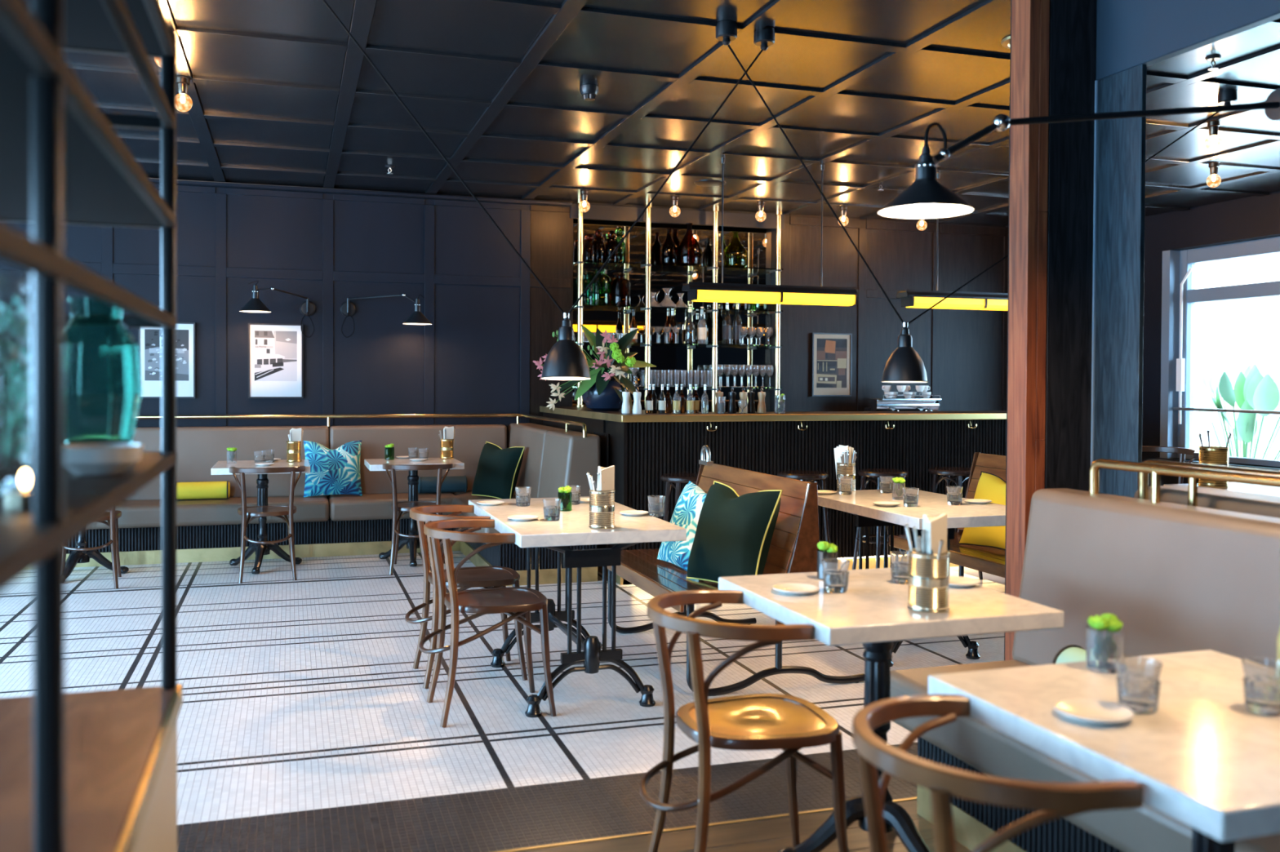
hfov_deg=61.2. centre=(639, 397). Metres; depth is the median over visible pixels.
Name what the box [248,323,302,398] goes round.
framed photograph
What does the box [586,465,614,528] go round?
can
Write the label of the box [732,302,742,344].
bottle
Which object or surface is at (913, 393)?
coffee cup
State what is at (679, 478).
bar stool
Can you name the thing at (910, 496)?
tumbler
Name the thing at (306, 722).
floor
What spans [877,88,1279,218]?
lamp
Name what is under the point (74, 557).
marble table
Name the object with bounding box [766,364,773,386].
wine glass
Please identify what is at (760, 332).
glass
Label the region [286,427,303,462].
can
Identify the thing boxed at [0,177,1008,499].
wall
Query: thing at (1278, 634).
water bottle
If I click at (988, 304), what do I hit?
diffuser
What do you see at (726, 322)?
bottle
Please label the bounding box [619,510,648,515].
plate
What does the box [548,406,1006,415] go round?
countertop
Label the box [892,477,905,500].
glass
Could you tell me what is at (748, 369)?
wine glass
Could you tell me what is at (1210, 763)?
marble table
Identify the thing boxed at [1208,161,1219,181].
bulb
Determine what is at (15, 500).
tea light
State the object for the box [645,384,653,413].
bottle
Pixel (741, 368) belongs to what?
wine glass
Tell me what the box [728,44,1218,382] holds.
pendant lamp
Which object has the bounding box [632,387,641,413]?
pepper grinder
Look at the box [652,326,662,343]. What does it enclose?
coupe glass
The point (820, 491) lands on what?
plate
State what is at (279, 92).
ceiling
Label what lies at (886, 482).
tumbler
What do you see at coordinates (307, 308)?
wall lamp
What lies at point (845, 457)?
can
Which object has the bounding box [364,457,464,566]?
marble table
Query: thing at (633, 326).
bottle
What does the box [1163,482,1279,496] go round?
marble table
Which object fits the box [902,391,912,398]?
coffee cup
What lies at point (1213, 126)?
socket
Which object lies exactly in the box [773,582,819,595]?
plate
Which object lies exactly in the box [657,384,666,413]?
bottle
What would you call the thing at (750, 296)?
diffuser
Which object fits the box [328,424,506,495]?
cushion
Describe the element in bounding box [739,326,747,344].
glass
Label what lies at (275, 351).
print
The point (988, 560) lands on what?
bench
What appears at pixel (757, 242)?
mirror
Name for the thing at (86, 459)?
glass dish
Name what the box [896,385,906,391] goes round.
coffee cup
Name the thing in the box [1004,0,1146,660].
column
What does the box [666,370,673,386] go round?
glass
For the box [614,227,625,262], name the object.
apothecary jar
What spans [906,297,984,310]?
diffuser
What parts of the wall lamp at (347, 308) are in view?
wall plate, arm, lamp shade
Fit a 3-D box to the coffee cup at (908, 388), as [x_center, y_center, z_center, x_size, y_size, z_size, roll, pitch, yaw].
[2.497,-0.083,10.186,0.086,0.058,0.097,0,1,9]
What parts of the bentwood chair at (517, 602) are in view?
leg, leg, rail, seat frame, seat panel, leg, leg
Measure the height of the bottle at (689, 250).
0.390 m
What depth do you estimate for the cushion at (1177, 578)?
3.10 m
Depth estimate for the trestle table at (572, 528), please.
4.50 m
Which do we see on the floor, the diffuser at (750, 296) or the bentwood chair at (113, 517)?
the bentwood chair at (113, 517)
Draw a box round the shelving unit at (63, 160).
[0,0,177,851]
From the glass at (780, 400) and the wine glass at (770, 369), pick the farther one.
the wine glass at (770, 369)
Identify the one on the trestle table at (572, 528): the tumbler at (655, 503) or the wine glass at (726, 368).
the tumbler at (655, 503)
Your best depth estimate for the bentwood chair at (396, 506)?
7.65 m
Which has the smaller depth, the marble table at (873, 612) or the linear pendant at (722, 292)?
the marble table at (873, 612)
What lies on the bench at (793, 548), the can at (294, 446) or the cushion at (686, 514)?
the cushion at (686, 514)
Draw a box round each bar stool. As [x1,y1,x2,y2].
[660,473,697,542]
[777,470,830,543]
[852,468,908,569]
[928,466,982,579]
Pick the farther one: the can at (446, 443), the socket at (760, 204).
the socket at (760, 204)
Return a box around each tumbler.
[253,450,265,463]
[263,449,275,462]
[408,447,417,459]
[417,448,428,460]
[515,486,531,506]
[542,498,561,520]
[564,485,581,505]
[647,495,665,516]
[822,558,849,593]
[837,477,853,495]
[879,475,893,493]
[889,551,909,584]
[902,487,919,506]
[946,486,963,505]
[1115,656,1162,714]
[1241,657,1279,715]
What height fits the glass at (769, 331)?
0.165 m
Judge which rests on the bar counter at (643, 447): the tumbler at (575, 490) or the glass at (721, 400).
the glass at (721, 400)
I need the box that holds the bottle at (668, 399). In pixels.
[665,384,671,413]
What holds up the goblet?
on the bar counter at (643, 447)
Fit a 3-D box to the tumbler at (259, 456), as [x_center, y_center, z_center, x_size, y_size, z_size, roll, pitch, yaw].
[-2.773,0.435,7.892,0.080,0.088,0.080,-1,1,-43]
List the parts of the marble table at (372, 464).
leg, leg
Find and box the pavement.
[1193,448,1279,460]
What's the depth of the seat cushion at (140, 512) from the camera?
8.08 m
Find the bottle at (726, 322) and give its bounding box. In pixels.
[722,302,731,344]
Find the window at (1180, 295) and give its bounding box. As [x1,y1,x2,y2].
[1155,235,1279,471]
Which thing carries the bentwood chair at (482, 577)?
on the floor
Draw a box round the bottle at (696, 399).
[693,384,699,413]
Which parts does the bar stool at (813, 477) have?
seat, leg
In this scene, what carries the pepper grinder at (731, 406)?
on the bar counter at (643, 447)
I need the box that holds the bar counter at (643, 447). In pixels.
[539,406,1006,585]
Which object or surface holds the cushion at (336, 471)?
on the banquette at (208, 530)
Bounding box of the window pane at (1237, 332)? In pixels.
[1193,253,1279,454]
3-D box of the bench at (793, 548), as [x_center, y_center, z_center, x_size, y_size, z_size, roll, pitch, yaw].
[0.409,0.783,5.369,0.923,1.020,1.336,0,1,-18]
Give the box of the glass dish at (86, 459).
[64,443,144,475]
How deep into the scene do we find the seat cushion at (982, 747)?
2.78 m
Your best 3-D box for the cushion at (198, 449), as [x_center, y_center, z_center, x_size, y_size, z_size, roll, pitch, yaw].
[-3.340,0.518,8.561,1.697,0.570,0.239,0,1,-18]
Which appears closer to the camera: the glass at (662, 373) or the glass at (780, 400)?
the glass at (780, 400)
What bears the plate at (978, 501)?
on the trestle table at (860, 504)
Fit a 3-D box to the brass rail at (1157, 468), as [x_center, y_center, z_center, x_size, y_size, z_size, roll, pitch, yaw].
[1.995,0.284,2.055,0.171,0.130,3.076,0,1,-18]
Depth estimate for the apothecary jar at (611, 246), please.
9.58 m
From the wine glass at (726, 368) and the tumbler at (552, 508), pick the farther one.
the wine glass at (726, 368)
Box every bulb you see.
[176,75,191,103]
[579,190,588,207]
[670,195,679,212]
[756,200,764,217]
[839,205,847,221]
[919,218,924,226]
[1206,120,1221,143]
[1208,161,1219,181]
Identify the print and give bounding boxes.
[144,328,188,381]
[254,330,297,381]
[816,338,847,387]
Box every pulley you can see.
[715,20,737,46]
[753,26,774,51]
[1217,88,1237,105]
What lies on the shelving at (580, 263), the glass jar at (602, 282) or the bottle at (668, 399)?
the glass jar at (602, 282)
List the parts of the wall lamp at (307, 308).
lamp shade, arm, wall plate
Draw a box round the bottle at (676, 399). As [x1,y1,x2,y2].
[672,384,679,413]
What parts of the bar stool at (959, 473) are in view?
leg, leg, seat, leg, leg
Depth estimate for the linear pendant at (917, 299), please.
8.07 m
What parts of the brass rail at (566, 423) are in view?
rail post, rail post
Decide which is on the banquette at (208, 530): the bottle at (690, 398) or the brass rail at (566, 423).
the brass rail at (566, 423)
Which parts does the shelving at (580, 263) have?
post, post, glass shelf, glass shelf, glass shelf, glass shelf, post, post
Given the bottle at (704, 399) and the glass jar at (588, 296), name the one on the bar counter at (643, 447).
the bottle at (704, 399)
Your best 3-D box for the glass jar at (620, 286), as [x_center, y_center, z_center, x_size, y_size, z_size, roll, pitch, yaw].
[-0.172,-0.954,9.661,0.176,0.290,0.176,0,1,-18]
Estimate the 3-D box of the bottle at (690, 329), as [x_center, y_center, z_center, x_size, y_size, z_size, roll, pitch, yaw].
[0.453,-0.666,9.825,0.090,0.360,0.089,0,1,-18]
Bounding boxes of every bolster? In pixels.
[176,480,230,499]
[417,475,467,493]
[1052,644,1086,664]
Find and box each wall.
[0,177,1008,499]
[1142,191,1279,486]
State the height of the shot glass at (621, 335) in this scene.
0.085 m
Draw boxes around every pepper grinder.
[621,387,630,413]
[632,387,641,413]
[715,387,723,413]
[727,387,736,413]
[738,387,747,413]
[746,387,755,413]
[757,387,765,413]
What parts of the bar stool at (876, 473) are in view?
leg, leg, seat, leg, leg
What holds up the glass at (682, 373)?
on the shelving at (580, 263)
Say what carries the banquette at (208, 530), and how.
on the floor
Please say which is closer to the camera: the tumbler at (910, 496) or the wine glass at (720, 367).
the tumbler at (910, 496)
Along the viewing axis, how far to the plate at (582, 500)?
5.36 m
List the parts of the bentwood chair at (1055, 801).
leg, leg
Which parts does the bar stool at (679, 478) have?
leg, leg, seat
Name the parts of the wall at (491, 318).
rail, rail, rail, rail, rail, cornice, rail, rail, rail, rail, rail, rail, rail, rail, rail, rail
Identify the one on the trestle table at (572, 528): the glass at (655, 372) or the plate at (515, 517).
the plate at (515, 517)
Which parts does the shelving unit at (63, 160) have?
post, post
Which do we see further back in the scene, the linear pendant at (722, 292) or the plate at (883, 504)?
the linear pendant at (722, 292)
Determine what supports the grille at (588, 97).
attached to the smoke detector
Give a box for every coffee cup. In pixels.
[881,385,891,391]
[884,391,895,398]
[891,391,897,398]
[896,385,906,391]
[902,385,911,391]
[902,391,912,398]
[911,391,916,398]
[915,386,927,391]
[919,391,931,398]
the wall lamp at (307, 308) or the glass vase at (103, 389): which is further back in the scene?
the wall lamp at (307, 308)
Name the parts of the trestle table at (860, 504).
trestle frame, trestle frame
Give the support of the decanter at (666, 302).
on the shelving at (580, 263)
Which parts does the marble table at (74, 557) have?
leg, leg, leg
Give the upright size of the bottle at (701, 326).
0.340 m
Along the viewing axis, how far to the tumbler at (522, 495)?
5.15 m
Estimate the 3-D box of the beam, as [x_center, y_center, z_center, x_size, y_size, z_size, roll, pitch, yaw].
[2.716,-1.397,1.432,0.050,0.411,6.100,0,1,-18]
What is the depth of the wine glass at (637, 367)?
9.75 m
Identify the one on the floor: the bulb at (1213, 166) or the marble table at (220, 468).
the marble table at (220, 468)
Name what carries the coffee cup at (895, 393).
on the espresso machine
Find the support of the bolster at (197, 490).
on the banquette at (208, 530)
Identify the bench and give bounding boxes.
[607,444,864,696]
[888,452,1006,577]
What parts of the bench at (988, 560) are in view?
leg frame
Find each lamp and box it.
[239,280,315,337]
[322,0,762,380]
[339,293,431,337]
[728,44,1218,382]
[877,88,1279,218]
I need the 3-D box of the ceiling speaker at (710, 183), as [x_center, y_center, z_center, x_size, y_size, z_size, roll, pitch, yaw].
[0.556,-1.698,8.597,0.250,0.012,0.250,0,1,-18]
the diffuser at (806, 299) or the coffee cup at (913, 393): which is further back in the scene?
the coffee cup at (913, 393)
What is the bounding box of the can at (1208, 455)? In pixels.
[1197,430,1231,487]
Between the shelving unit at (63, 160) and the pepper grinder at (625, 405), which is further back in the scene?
the pepper grinder at (625, 405)
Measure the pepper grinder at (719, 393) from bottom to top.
0.184 m
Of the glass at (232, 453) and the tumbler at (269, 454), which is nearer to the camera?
the glass at (232, 453)
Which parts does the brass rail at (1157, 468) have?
rail post, rail post, handrail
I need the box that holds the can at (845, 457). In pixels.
[833,444,857,491]
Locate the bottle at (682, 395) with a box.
[679,384,684,413]
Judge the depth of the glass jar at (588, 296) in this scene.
9.48 m
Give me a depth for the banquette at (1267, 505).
3.29 m
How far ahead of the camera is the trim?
3.30 m
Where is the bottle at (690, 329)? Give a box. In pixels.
[684,304,694,343]
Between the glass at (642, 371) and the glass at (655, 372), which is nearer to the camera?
the glass at (655, 372)
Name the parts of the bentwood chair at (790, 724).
leg, leg, rail, seat panel, seat frame, leg, leg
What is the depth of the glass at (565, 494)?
4.96 m
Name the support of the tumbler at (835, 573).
on the marble table at (873, 612)
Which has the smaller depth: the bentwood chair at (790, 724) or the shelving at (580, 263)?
the bentwood chair at (790, 724)
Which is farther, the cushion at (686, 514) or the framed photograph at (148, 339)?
the framed photograph at (148, 339)
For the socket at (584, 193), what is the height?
0.084 m
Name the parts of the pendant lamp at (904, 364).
lamp shade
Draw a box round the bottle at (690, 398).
[686,384,693,413]
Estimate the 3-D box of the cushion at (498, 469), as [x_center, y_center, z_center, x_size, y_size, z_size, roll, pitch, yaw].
[-1.123,0.582,8.554,0.277,0.451,0.439,0,1,-40]
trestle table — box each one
[468,496,686,717]
[817,489,1005,666]
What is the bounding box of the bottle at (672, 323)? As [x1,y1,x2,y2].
[668,310,676,343]
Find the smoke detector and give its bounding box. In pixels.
[580,84,599,101]
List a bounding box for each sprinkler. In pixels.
[385,165,394,174]
[1204,55,1221,71]
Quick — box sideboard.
[0,684,182,851]
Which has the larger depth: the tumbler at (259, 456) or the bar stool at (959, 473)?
the tumbler at (259, 456)
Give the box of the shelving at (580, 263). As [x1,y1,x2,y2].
[572,198,782,412]
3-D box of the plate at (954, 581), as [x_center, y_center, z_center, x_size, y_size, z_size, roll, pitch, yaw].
[0.940,0.549,3.212,0.132,0.014,0.132,0,1,-18]
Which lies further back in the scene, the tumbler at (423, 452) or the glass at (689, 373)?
the glass at (689, 373)
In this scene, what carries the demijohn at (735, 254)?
on the shelving at (580, 263)
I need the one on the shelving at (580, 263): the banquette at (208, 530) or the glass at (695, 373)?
the glass at (695, 373)
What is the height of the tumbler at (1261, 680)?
0.088 m
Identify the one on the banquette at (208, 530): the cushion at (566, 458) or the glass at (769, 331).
the cushion at (566, 458)
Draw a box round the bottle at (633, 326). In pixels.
[629,309,637,342]
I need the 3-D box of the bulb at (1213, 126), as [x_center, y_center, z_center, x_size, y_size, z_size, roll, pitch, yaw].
[3.407,-1.553,6.435,0.094,0.175,0.094,0,1,-18]
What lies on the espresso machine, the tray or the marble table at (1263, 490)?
the tray
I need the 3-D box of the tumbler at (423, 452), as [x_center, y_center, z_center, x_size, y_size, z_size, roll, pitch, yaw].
[-1.659,0.434,8.304,0.080,0.088,0.080,-1,1,-42]
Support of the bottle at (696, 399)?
on the bar counter at (643, 447)
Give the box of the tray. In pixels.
[862,398,941,399]
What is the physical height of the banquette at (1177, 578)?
1.015 m
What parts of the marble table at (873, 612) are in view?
leg, leg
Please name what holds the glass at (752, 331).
on the shelving at (580, 263)
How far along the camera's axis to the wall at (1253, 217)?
9.96 m
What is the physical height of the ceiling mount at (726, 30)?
0.094 m
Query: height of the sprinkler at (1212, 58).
0.058 m
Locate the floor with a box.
[0,551,1004,851]
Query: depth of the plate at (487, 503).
5.23 m
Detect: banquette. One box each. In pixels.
[31,422,600,586]
[890,488,1279,851]
[1133,484,1279,518]
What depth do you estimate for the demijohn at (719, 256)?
9.94 m
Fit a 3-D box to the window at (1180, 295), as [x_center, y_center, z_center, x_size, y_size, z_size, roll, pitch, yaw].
[5.573,-0.350,8.074,0.270,1.950,4.250,0,1,-18]
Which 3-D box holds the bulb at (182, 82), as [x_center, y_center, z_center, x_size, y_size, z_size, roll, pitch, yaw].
[-2.372,-1.569,5.619,0.094,0.175,0.094,0,1,-18]
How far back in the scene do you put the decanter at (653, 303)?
9.74 m
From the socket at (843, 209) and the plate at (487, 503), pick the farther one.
the socket at (843, 209)
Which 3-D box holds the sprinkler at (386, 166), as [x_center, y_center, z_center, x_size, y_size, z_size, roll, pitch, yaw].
[-1.847,-1.678,7.994,0.072,0.058,0.072,0,1,-18]
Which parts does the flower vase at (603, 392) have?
stem, stem, pot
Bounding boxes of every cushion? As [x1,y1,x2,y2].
[85,495,328,529]
[125,426,328,500]
[303,440,362,497]
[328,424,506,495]
[328,492,455,521]
[453,491,471,495]
[471,441,524,498]
[506,422,564,497]
[537,430,600,497]
[657,480,706,571]
[686,480,782,582]
[890,659,1279,851]
[958,471,1005,550]
[1012,488,1279,666]
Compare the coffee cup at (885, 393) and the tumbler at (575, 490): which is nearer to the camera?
the tumbler at (575, 490)
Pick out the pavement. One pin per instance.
(1259, 455)
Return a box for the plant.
[1195,351,1279,460]
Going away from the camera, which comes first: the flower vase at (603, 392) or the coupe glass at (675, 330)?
the flower vase at (603, 392)
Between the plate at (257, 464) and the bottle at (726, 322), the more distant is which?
the bottle at (726, 322)
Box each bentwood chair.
[64,508,121,588]
[229,465,305,583]
[382,462,453,574]
[404,504,527,688]
[418,519,556,728]
[639,590,848,851]
[852,694,1143,851]
[1142,445,1199,484]
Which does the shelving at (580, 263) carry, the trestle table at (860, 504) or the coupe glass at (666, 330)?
the coupe glass at (666, 330)
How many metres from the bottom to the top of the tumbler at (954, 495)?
0.088 m
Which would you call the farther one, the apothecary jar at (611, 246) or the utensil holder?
the apothecary jar at (611, 246)
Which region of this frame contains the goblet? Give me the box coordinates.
[737,399,746,413]
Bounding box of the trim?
[492,796,916,851]
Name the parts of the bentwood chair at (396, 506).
leg, leg, seat panel, rail, seat frame, leg, leg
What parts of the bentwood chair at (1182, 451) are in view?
rail, leg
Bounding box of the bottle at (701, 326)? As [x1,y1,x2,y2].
[697,306,706,344]
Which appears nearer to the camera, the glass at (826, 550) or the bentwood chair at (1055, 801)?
the bentwood chair at (1055, 801)
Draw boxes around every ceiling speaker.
[694,179,725,186]
[1000,35,1010,48]
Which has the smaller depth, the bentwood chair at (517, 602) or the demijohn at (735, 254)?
the bentwood chair at (517, 602)
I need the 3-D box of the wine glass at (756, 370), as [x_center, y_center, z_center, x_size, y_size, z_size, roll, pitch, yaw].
[1.070,-0.198,10.012,0.074,0.205,0.074,0,1,-18]
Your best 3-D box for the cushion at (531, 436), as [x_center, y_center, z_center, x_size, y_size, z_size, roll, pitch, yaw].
[-0.850,0.523,8.745,0.282,0.580,1.414,0,1,-18]
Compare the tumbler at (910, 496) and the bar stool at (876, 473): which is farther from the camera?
the bar stool at (876, 473)
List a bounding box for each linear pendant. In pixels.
[681,157,857,306]
[896,173,1008,311]
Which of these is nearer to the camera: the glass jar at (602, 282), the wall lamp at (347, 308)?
the wall lamp at (347, 308)
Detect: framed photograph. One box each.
[137,322,195,398]
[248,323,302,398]
[811,333,852,396]
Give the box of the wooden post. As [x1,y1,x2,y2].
[1004,0,1049,660]
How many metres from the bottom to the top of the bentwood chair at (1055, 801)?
0.778 m
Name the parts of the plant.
stem, stem, stem, stem, stem, stem, stem, stem, stem, stem, stem, stem, stem, stem, stem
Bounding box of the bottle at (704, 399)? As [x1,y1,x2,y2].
[701,384,708,413]
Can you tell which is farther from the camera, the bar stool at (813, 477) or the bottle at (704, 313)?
the bottle at (704, 313)
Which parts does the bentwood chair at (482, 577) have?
leg, leg, rail, seat frame, seat panel, leg, leg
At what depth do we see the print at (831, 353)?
10.33 m
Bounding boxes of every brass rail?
[137,413,586,437]
[1088,458,1279,506]
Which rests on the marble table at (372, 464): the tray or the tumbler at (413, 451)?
the tumbler at (413, 451)
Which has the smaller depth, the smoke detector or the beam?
the beam
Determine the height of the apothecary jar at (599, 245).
0.298 m
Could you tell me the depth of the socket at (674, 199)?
9.11 m
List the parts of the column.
panel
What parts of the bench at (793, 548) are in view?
leg frame, grab handle, leg frame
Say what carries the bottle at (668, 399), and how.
on the bar counter at (643, 447)
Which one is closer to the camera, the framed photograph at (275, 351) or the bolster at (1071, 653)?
the bolster at (1071, 653)
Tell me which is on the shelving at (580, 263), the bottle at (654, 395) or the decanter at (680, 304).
the decanter at (680, 304)
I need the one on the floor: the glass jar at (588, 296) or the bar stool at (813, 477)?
the bar stool at (813, 477)
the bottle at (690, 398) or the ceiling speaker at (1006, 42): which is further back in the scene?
the bottle at (690, 398)
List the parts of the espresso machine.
tray rail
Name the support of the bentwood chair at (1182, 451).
on the platform
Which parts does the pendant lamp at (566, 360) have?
lamp shade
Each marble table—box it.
[64,529,128,581]
[210,459,310,574]
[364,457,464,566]
[718,568,1063,851]
[928,649,1279,851]
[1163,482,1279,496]
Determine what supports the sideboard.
on the floor
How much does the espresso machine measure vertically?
0.345 m
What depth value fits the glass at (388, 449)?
8.28 m
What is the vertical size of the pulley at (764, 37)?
0.094 m
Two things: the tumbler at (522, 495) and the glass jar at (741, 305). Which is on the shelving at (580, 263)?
the glass jar at (741, 305)
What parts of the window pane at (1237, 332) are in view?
pane, pane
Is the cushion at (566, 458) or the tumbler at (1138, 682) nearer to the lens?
the tumbler at (1138, 682)
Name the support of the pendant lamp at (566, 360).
hanging from the pulley
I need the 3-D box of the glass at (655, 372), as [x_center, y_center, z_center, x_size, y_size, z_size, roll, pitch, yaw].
[0.146,-0.171,9.714,0.062,0.150,0.062,0,1,-18]
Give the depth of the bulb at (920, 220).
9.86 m
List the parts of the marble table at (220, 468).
leg, leg, leg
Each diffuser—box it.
[691,289,780,303]
[777,293,854,306]
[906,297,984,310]
[978,299,1007,311]
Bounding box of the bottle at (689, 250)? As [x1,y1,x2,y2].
[677,222,701,265]
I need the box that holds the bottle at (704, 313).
[703,312,707,344]
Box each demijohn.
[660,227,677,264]
[711,234,724,266]
[724,231,748,267]
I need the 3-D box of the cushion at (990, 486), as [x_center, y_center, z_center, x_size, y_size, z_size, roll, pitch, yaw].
[1.998,0.633,5.995,0.235,0.412,0.451,0,1,-28]
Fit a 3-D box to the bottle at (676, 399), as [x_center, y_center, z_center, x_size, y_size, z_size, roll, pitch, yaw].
[0.257,0.010,7.630,0.053,0.205,0.052,0,1,-18]
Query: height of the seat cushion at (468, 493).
0.163 m
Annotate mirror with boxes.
[572,218,771,412]
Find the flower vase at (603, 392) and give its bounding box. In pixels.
[533,324,656,411]
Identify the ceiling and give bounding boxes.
[62,0,1279,227]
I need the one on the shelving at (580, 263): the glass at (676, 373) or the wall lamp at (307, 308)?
the glass at (676, 373)
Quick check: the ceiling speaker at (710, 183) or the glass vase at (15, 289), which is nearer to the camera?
the glass vase at (15, 289)
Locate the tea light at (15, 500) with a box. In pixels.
[4,470,32,510]
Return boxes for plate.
[254,462,274,466]
[395,456,408,458]
[409,458,426,461]
[476,500,504,506]
[507,515,538,521]
[580,497,589,502]
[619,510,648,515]
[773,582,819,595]
[817,489,836,494]
[872,501,900,506]
[948,576,980,587]
[964,498,991,504]
[1054,698,1133,724]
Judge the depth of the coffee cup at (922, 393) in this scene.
10.13 m
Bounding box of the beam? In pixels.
[1095,0,1279,80]
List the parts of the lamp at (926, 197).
bulb, lamp shade, long arm, wall plate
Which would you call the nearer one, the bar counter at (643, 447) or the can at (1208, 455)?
the can at (1208, 455)
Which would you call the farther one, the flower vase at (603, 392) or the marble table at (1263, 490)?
the flower vase at (603, 392)
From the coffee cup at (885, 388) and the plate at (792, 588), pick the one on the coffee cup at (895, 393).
the coffee cup at (885, 388)
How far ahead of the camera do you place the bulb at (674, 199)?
9.12 m
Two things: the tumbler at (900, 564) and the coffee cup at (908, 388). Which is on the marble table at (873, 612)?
the tumbler at (900, 564)
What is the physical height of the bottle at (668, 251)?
0.340 m
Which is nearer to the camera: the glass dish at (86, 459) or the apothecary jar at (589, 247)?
the glass dish at (86, 459)
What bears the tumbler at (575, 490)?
on the trestle table at (572, 528)
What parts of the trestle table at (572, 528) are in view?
trestle frame, trestle frame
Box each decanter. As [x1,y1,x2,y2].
[650,292,660,306]
[658,288,676,307]
[675,293,688,307]
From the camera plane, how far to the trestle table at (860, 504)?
5.32 m
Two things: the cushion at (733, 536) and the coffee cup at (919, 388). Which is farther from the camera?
the coffee cup at (919, 388)
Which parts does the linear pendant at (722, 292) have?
rod, rod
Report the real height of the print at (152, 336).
0.403 m
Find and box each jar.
[582,275,594,305]
[583,233,595,261]
[589,268,611,306]
[593,229,604,262]
[604,231,617,262]
[610,274,630,306]
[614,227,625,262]
[733,302,749,309]
[751,303,768,310]
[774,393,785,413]
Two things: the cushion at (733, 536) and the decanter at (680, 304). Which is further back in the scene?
the decanter at (680, 304)
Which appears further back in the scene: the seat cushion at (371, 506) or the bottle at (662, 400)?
the seat cushion at (371, 506)
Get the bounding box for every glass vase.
[0,271,31,497]
[63,296,142,444]
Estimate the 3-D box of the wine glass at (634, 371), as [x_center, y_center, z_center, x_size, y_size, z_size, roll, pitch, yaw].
[-0.054,-0.198,9.649,0.074,0.205,0.074,0,1,-18]
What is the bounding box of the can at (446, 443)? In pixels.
[438,426,455,459]
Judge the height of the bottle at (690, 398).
0.205 m
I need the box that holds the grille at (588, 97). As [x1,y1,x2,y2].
[583,93,595,101]
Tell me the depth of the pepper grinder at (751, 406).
7.83 m
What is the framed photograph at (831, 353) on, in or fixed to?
attached to the wall at (491, 318)
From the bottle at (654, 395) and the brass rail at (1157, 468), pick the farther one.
the bottle at (654, 395)
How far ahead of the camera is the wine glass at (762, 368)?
10.01 m
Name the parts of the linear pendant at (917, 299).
rod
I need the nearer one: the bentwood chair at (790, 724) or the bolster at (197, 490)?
the bentwood chair at (790, 724)
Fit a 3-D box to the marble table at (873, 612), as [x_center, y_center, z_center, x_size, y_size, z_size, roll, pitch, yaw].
[0.677,0.941,3.093,0.690,0.770,0.720,0,1,-18]
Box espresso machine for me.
[862,395,941,411]
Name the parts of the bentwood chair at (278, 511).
leg, seat frame, rail, seat panel, leg, leg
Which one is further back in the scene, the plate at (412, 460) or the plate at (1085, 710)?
the plate at (412, 460)
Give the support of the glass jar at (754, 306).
on the shelving at (580, 263)
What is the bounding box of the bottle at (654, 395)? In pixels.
[651,384,657,413]
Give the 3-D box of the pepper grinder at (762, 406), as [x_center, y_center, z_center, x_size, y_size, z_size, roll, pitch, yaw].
[0.880,0.021,7.831,0.064,0.184,0.064,0,1,-18]
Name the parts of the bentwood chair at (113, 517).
leg, seat frame, leg, leg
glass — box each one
[226,447,237,463]
[384,443,394,460]
[558,485,572,511]
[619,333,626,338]
[630,368,638,386]
[634,367,639,386]
[641,370,644,386]
[649,369,653,386]
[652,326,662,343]
[653,369,659,386]
[659,370,666,386]
[662,326,671,343]
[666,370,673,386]
[671,326,680,343]
[673,370,679,386]
[680,370,686,386]
[686,370,693,386]
[693,370,699,386]
[699,370,706,386]
[706,370,711,386]
[717,364,724,386]
[717,396,725,413]
[723,364,731,386]
[730,364,737,386]
[737,364,745,386]
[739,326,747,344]
[745,364,752,386]
[747,326,756,344]
[751,364,759,386]
[755,327,764,345]
[759,364,766,386]
[764,327,773,345]
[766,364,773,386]
[817,541,838,579]
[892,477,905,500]
[1085,613,1124,673]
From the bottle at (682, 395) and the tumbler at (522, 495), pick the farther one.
the bottle at (682, 395)
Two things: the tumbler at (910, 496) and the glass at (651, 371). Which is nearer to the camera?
the tumbler at (910, 496)
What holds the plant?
on the pavement
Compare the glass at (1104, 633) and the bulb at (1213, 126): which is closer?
the glass at (1104, 633)
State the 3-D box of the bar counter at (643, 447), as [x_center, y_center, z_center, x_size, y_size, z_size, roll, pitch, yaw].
[1.318,0.669,8.897,3.822,1.145,2.468,0,1,-18]
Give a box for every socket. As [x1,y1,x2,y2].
[579,190,588,201]
[670,195,679,206]
[756,200,764,211]
[839,205,847,216]
[1206,120,1221,136]

